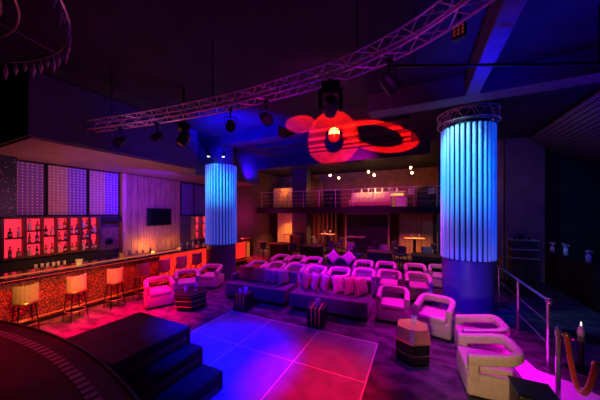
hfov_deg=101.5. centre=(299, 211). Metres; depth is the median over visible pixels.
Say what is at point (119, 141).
stage light
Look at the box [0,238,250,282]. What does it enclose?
countertop
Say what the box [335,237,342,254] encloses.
dining chair
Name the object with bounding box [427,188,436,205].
stool
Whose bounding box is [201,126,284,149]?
beam
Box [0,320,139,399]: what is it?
stage platform
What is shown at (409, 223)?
panelling
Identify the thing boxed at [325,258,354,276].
sofa
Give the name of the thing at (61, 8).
ring chandelier
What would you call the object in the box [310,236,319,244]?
dining chair
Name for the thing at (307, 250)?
table
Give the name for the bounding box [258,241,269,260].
dining chair
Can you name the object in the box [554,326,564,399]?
stanchion
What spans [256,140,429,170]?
beam
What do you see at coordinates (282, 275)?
cushion
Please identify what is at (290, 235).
dining table
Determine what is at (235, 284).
seat cushion
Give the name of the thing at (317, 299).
glass
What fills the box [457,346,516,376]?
seat cushion
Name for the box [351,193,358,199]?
cushion
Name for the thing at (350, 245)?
dining chair
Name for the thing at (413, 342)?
table
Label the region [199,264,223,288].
armchair
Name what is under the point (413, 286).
seat cushion
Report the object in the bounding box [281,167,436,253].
wall
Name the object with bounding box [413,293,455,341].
armchair
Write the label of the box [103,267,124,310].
bar stool
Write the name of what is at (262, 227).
wall
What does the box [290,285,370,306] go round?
seat cushion
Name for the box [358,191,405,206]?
countertop
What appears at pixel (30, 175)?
panel
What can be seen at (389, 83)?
stage light
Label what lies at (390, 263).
armchair
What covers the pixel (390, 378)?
floor
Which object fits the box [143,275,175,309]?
armchair
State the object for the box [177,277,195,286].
seat cushion
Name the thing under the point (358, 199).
seat cushion
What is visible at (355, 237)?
dining table
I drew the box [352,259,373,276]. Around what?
armchair
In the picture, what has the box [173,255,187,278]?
bar stool
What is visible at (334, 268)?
armchair
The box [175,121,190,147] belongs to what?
light
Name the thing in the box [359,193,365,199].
cushion
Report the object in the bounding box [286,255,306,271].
armchair
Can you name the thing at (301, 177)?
pillar
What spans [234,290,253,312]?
side table
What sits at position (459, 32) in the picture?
light
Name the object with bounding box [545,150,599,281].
wall
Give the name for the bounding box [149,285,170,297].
seat cushion
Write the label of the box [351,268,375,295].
armchair
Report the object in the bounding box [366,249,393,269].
table
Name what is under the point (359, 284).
cushion
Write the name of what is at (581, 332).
candle holder
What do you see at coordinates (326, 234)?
dining table
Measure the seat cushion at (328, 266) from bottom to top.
0.110 m
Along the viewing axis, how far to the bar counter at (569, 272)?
6.68 m
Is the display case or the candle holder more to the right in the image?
the candle holder
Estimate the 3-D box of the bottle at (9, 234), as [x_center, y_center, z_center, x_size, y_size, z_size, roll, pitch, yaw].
[-7.251,0.526,6.127,0.093,0.240,0.093,0,0,26]
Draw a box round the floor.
[31,246,599,399]
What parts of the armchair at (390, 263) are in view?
arm and band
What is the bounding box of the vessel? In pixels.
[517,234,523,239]
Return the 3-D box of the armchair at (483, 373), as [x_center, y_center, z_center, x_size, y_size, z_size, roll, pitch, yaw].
[2.558,2.064,3.320,0.650,0.672,0.680,0,0,22]
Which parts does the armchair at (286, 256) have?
arm and band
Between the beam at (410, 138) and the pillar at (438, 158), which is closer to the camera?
the beam at (410, 138)
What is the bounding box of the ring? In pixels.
[437,100,501,131]
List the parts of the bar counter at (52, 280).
foot rail, lit panel, panel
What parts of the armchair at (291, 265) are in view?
arm and band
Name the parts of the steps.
riser panel, riser panel, riser panel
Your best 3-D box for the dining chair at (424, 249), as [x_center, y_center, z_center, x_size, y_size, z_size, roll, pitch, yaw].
[5.259,1.931,10.123,0.425,0.941,0.434,0,0,6]
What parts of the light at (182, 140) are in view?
yoke arm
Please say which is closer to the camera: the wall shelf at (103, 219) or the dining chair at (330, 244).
the wall shelf at (103, 219)
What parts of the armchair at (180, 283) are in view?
arm and band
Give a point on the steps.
(155, 356)
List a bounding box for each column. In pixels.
[205,147,236,279]
[441,102,496,313]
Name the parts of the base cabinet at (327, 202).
door, door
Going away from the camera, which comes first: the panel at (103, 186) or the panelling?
the panel at (103, 186)
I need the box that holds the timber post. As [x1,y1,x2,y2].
[119,173,125,254]
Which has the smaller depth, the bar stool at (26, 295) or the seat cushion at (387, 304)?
the bar stool at (26, 295)
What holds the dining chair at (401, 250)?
on the floor
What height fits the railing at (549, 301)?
1.110 m
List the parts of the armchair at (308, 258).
arm and band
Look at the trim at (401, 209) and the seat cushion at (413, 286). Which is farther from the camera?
the trim at (401, 209)
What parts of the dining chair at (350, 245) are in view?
backrest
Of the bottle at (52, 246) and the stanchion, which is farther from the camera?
the bottle at (52, 246)
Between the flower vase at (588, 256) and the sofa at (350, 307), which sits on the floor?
the sofa at (350, 307)
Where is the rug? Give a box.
[515,359,599,399]
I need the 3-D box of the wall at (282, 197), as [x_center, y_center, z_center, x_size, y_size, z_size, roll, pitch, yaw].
[-1.071,-0.925,16.396,1.650,1.350,0.080,0,0,26]
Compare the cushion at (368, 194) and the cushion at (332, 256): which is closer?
the cushion at (332, 256)
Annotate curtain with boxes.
[311,180,323,206]
[311,213,338,247]
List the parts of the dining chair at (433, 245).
backrest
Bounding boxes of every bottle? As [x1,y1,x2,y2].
[7,228,12,237]
[8,246,11,257]
[16,248,20,256]
[27,247,31,255]
[28,220,31,230]
[35,221,39,229]
[35,232,38,241]
[35,245,38,254]
[44,225,47,235]
[50,243,53,252]
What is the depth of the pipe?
3.07 m
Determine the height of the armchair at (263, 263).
0.672 m
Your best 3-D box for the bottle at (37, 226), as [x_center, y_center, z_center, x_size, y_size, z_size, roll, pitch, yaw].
[-7.024,0.365,6.554,0.093,0.240,0.093,0,0,26]
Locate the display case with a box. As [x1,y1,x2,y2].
[396,197,407,206]
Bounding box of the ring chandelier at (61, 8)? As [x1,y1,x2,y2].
[0,0,71,80]
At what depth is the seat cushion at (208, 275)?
7.60 m
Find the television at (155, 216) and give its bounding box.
[147,208,170,225]
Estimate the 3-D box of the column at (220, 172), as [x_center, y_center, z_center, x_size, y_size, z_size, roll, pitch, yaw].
[-2.924,-0.095,9.098,1.120,4.990,1.114,0,0,26]
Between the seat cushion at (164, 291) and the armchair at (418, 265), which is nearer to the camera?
the seat cushion at (164, 291)
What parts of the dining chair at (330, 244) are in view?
backrest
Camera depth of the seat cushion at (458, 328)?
4.09 m
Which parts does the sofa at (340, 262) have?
backrest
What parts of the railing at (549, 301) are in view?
post, post, handrail, post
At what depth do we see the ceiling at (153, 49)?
3.99 m
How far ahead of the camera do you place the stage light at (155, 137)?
4.08 m
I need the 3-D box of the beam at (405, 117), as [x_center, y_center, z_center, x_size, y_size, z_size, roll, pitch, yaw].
[0.419,-2.555,7.789,5.600,0.100,0.070,0,0,26]
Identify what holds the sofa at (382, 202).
on the floor
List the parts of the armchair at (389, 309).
arm and band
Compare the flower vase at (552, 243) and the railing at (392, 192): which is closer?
the flower vase at (552, 243)
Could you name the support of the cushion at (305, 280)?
on the sofa at (350, 307)
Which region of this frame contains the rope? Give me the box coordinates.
[563,332,599,395]
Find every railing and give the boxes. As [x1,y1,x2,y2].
[261,185,440,207]
[495,263,553,372]
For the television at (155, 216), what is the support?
attached to the cladding
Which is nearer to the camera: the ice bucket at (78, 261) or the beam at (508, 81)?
the beam at (508, 81)
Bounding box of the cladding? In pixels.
[126,174,179,254]
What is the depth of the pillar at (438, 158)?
11.50 m
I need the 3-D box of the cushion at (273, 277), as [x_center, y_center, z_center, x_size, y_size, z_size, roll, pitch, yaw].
[-0.657,1.758,6.753,0.420,0.414,0.180,0,0,-38]
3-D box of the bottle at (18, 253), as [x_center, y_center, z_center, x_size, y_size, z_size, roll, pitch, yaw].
[-7.183,1.030,6.252,0.093,0.240,0.093,0,0,26]
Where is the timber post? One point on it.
(122, 225)
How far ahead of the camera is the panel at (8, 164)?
5.89 m
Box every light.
[112,128,125,146]
[149,122,163,142]
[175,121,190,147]
[224,108,236,131]
[259,100,272,125]
[318,78,342,117]
[379,57,400,95]
[452,0,466,42]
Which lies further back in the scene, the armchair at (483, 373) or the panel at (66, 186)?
the panel at (66, 186)
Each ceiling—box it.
[0,0,599,176]
[528,90,599,162]
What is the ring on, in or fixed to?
attached to the column at (468, 146)
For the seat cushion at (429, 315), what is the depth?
4.73 m
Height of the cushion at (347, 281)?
0.408 m
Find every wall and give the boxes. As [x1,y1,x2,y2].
[0,161,280,262]
[273,188,291,207]
[277,213,291,242]
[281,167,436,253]
[503,136,544,282]
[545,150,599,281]
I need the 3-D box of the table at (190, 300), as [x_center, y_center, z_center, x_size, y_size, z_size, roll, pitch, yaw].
[-2.760,2.200,6.211,0.840,0.400,0.728,0,0,6]
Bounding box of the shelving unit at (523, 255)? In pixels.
[507,238,540,297]
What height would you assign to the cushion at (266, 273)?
0.414 m
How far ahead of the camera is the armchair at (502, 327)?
3.91 m
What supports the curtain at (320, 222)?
hanging from the floor
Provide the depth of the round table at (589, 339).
3.70 m
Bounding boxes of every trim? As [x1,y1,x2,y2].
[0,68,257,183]
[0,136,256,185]
[257,206,440,213]
[495,139,502,278]
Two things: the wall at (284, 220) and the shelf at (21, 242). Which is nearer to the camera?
the shelf at (21, 242)
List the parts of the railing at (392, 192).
handrail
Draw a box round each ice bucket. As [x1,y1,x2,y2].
[75,259,82,264]
[118,252,124,257]
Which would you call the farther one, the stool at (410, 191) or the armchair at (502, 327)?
the stool at (410, 191)
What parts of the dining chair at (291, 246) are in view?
backrest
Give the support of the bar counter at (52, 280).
on the floor
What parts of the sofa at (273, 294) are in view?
armrest, backrest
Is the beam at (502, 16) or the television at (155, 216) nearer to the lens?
the beam at (502, 16)
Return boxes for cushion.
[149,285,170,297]
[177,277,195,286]
[200,272,220,279]
[226,278,295,293]
[238,265,251,280]
[251,266,264,281]
[263,267,275,283]
[269,267,281,284]
[276,268,288,285]
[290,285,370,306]
[301,270,310,289]
[309,272,318,290]
[320,272,329,292]
[325,264,352,269]
[326,249,340,263]
[331,274,345,293]
[341,250,356,265]
[342,275,355,295]
[349,199,391,200]
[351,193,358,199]
[353,276,367,296]
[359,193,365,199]
[366,192,373,199]
[374,192,381,198]
[379,278,397,285]
[380,296,404,311]
[382,192,390,198]
[409,281,428,291]
[418,306,446,324]
[432,272,441,279]
[455,325,502,347]
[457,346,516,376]
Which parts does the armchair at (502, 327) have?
arm and band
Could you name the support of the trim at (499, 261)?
attached to the wall at (523, 159)
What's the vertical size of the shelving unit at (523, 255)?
1.601 m
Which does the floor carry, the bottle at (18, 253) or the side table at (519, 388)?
the side table at (519, 388)
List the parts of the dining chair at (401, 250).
seat, backrest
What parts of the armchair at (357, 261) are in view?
arm and band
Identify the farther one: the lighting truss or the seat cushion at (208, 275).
the seat cushion at (208, 275)
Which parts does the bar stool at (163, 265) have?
backrest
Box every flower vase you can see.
[549,242,554,249]
[561,243,569,250]
[585,250,592,258]
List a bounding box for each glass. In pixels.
[316,298,319,305]
[411,315,416,323]
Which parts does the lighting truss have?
hanger rod, hanger rod, hanger rod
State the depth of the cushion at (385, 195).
12.83 m
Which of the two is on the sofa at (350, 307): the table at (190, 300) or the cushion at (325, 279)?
the cushion at (325, 279)
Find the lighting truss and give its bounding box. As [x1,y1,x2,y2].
[86,0,494,132]
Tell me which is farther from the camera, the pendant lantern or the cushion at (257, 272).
the cushion at (257, 272)
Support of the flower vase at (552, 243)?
on the bar counter at (569, 272)
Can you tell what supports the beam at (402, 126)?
attached to the ceiling at (153, 49)
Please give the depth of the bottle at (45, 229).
6.71 m
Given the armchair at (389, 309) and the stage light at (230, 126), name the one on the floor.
the armchair at (389, 309)
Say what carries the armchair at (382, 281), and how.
on the floor
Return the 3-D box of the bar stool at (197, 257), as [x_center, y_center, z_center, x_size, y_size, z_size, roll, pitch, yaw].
[-3.583,1.903,8.449,0.391,0.996,0.406,0,0,28]
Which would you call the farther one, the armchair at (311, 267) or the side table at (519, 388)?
the armchair at (311, 267)
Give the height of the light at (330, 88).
0.392 m
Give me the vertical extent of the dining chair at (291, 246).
0.941 m
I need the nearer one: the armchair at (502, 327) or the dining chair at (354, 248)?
the armchair at (502, 327)
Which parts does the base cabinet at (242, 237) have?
door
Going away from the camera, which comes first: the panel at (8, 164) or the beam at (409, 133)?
the panel at (8, 164)
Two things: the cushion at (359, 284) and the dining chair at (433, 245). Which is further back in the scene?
the dining chair at (433, 245)
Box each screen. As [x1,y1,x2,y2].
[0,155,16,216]
[180,182,204,215]
[345,213,389,252]
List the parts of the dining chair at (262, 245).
backrest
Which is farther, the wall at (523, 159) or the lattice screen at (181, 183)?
the lattice screen at (181, 183)
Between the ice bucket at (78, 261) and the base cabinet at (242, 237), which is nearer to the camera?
the ice bucket at (78, 261)
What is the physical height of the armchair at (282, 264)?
0.672 m
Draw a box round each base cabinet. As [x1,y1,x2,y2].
[237,236,252,255]
[324,190,340,206]
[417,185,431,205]
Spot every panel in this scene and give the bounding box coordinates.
[17,160,44,215]
[46,164,87,215]
[88,169,119,215]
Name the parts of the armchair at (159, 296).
arm and band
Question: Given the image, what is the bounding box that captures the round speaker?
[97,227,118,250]
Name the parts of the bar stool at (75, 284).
leg, leg, backrest, leg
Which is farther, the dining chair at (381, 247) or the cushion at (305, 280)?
the dining chair at (381, 247)
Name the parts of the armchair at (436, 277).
arm and band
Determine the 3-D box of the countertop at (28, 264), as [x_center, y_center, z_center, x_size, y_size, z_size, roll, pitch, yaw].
[-6.646,1.820,6.805,0.600,1.160,3.260,0,0,26]
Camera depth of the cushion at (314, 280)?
6.08 m
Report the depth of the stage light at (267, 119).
3.24 m
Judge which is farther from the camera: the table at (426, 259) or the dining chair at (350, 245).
the dining chair at (350, 245)
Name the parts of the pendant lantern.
globe, lamp shade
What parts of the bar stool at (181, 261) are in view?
backrest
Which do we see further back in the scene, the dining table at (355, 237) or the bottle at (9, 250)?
the dining table at (355, 237)
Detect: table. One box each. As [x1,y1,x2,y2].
[175,286,206,311]
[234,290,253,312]
[269,242,290,259]
[282,234,299,254]
[300,244,323,262]
[307,302,326,328]
[319,233,335,253]
[347,236,365,258]
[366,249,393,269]
[395,319,430,366]
[404,237,424,261]
[410,252,440,272]
[507,375,559,399]
[561,329,599,376]
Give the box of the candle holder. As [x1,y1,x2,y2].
[577,322,585,336]
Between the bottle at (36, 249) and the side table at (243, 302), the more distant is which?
the bottle at (36, 249)
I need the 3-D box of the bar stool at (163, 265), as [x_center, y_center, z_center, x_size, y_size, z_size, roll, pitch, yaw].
[-4.107,1.903,7.359,0.391,0.996,0.406,0,0,26]
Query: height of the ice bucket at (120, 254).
0.155 m
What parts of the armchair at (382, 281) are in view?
arm and band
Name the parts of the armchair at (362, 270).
arm and band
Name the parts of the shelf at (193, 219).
backlit panel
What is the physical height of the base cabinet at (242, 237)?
1.025 m
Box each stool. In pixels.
[10,282,39,328]
[62,273,88,323]
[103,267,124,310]
[132,262,149,300]
[155,258,170,286]
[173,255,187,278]
[189,252,201,277]
[406,188,414,205]
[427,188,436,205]
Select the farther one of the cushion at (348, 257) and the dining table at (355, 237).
the dining table at (355, 237)
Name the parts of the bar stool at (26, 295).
seat, backrest, leg, leg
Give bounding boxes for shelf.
[0,216,100,260]
[101,217,121,221]
[190,216,204,239]
[507,238,540,241]
[507,247,540,250]
[507,255,540,259]
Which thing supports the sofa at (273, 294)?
on the floor
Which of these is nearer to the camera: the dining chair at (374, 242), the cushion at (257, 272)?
the cushion at (257, 272)
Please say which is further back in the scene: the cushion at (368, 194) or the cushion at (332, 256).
the cushion at (368, 194)
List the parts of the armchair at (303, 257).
arm and band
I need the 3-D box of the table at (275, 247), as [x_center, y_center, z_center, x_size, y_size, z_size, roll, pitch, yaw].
[-0.995,2.000,12.575,1.000,0.800,0.700,0,0,26]
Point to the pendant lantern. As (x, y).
(333, 135)
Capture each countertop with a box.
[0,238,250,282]
[0,248,124,273]
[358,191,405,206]
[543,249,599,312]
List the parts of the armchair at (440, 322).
arm and band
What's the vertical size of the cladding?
3.720 m
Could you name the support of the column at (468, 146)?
on the floor
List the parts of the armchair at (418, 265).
arm and band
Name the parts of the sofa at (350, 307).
backrest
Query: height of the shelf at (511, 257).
0.022 m
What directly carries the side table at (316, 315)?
on the floor
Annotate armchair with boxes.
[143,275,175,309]
[174,269,199,289]
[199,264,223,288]
[245,260,267,266]
[264,262,285,268]
[270,254,290,267]
[283,263,305,286]
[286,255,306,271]
[302,256,322,273]
[302,265,327,274]
[326,266,350,276]
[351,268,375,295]
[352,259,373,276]
[375,261,396,279]
[376,269,401,297]
[376,285,409,323]
[404,263,427,282]
[404,272,432,303]
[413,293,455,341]
[428,264,441,288]
[454,314,509,353]
[457,333,524,399]
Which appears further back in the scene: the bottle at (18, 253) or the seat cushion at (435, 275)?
the seat cushion at (435, 275)
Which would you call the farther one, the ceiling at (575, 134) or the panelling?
the panelling
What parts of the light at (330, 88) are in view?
yoke arm, yoke arm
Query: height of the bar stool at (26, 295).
0.996 m
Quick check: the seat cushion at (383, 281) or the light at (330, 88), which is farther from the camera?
the seat cushion at (383, 281)
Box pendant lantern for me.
[327,127,340,142]
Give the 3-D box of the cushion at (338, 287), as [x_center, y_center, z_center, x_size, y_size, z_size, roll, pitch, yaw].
[0.974,1.760,5.990,0.420,0.408,0.196,0,0,-24]
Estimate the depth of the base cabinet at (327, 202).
14.39 m
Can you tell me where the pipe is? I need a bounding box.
[391,4,599,67]
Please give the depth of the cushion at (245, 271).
7.07 m
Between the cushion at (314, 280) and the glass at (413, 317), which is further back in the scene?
the cushion at (314, 280)
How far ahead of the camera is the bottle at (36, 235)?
6.54 m
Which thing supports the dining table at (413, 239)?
on the floor
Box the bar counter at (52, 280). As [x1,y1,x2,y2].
[0,238,250,325]
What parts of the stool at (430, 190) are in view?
backrest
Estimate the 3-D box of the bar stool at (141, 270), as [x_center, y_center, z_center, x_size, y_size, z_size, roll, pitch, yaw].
[-4.381,1.903,6.791,0.391,0.996,0.406,0,0,31]
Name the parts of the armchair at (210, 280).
arm and band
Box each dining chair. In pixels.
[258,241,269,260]
[288,243,296,254]
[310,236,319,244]
[324,241,335,259]
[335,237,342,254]
[346,242,354,252]
[352,246,363,266]
[367,241,375,248]
[379,245,388,249]
[391,241,401,257]
[394,246,407,269]
[421,247,431,252]
[431,243,437,253]
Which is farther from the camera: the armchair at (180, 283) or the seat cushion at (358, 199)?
the seat cushion at (358, 199)
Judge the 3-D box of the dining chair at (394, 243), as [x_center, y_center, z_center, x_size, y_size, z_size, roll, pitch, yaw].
[4.736,1.931,12.038,0.434,0.941,0.425,0,0,41]
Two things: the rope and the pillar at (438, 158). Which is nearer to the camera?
the rope
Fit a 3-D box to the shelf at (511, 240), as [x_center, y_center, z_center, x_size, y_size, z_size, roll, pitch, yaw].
[6.450,0.810,7.084,0.620,0.022,0.420,0,0,26]
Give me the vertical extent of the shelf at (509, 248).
0.022 m
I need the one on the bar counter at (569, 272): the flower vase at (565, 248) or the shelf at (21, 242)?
the flower vase at (565, 248)
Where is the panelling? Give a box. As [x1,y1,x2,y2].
[399,213,432,253]
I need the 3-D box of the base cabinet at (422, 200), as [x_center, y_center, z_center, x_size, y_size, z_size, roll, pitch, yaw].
[6.467,-0.800,12.746,0.700,1.100,0.470,0,0,26]
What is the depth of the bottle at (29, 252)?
6.42 m
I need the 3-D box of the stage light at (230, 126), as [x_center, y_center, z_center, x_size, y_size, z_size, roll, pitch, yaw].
[-1.006,-1.321,3.549,0.186,0.350,0.225,0,0,-14]
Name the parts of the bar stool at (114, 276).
backrest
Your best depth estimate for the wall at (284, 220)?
16.39 m
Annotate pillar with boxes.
[292,168,310,251]
[437,157,441,262]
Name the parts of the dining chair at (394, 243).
backrest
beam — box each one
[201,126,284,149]
[255,124,409,148]
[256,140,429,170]
[266,132,410,152]
[274,137,411,155]
[285,115,409,137]
[368,48,599,118]
[465,0,526,94]
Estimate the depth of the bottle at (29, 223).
6.42 m
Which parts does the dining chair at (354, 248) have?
backrest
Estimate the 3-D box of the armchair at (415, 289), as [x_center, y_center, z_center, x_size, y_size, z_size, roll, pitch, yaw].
[3.254,2.064,6.763,0.680,0.672,0.650,0,0,22]
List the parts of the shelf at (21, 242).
backlit panel, backlit panel, backlit panel, backlit panel, backlit panel, backlit panel, backlit panel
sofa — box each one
[225,269,297,306]
[289,273,371,321]
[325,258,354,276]
[349,196,391,206]
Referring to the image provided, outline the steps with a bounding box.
[66,312,222,399]
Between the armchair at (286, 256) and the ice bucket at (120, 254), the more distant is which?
the armchair at (286, 256)
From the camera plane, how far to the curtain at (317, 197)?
16.71 m
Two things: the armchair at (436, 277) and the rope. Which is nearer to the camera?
the rope
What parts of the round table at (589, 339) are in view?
stem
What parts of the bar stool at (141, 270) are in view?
backrest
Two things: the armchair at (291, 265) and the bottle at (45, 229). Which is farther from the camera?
the armchair at (291, 265)
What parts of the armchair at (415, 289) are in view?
arm and band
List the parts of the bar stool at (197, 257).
backrest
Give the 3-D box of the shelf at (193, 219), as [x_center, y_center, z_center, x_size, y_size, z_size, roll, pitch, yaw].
[-4.657,0.720,11.452,0.305,1.060,0.870,0,0,26]
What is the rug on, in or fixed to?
on the floor
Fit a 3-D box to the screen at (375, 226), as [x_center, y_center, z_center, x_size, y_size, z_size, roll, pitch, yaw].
[3.890,1.240,14.309,2.520,2.330,0.140,0,0,26]
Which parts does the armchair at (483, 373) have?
arm and band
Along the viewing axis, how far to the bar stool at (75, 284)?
5.38 m
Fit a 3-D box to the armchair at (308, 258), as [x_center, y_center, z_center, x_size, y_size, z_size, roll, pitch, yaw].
[0.515,2.064,9.280,0.680,0.672,0.650,0,0,21]
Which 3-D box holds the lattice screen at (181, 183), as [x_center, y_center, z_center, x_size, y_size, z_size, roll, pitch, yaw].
[-4.893,-0.560,11.233,0.060,1.470,1.370,0,0,26]
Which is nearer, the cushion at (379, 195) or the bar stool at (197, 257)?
the bar stool at (197, 257)

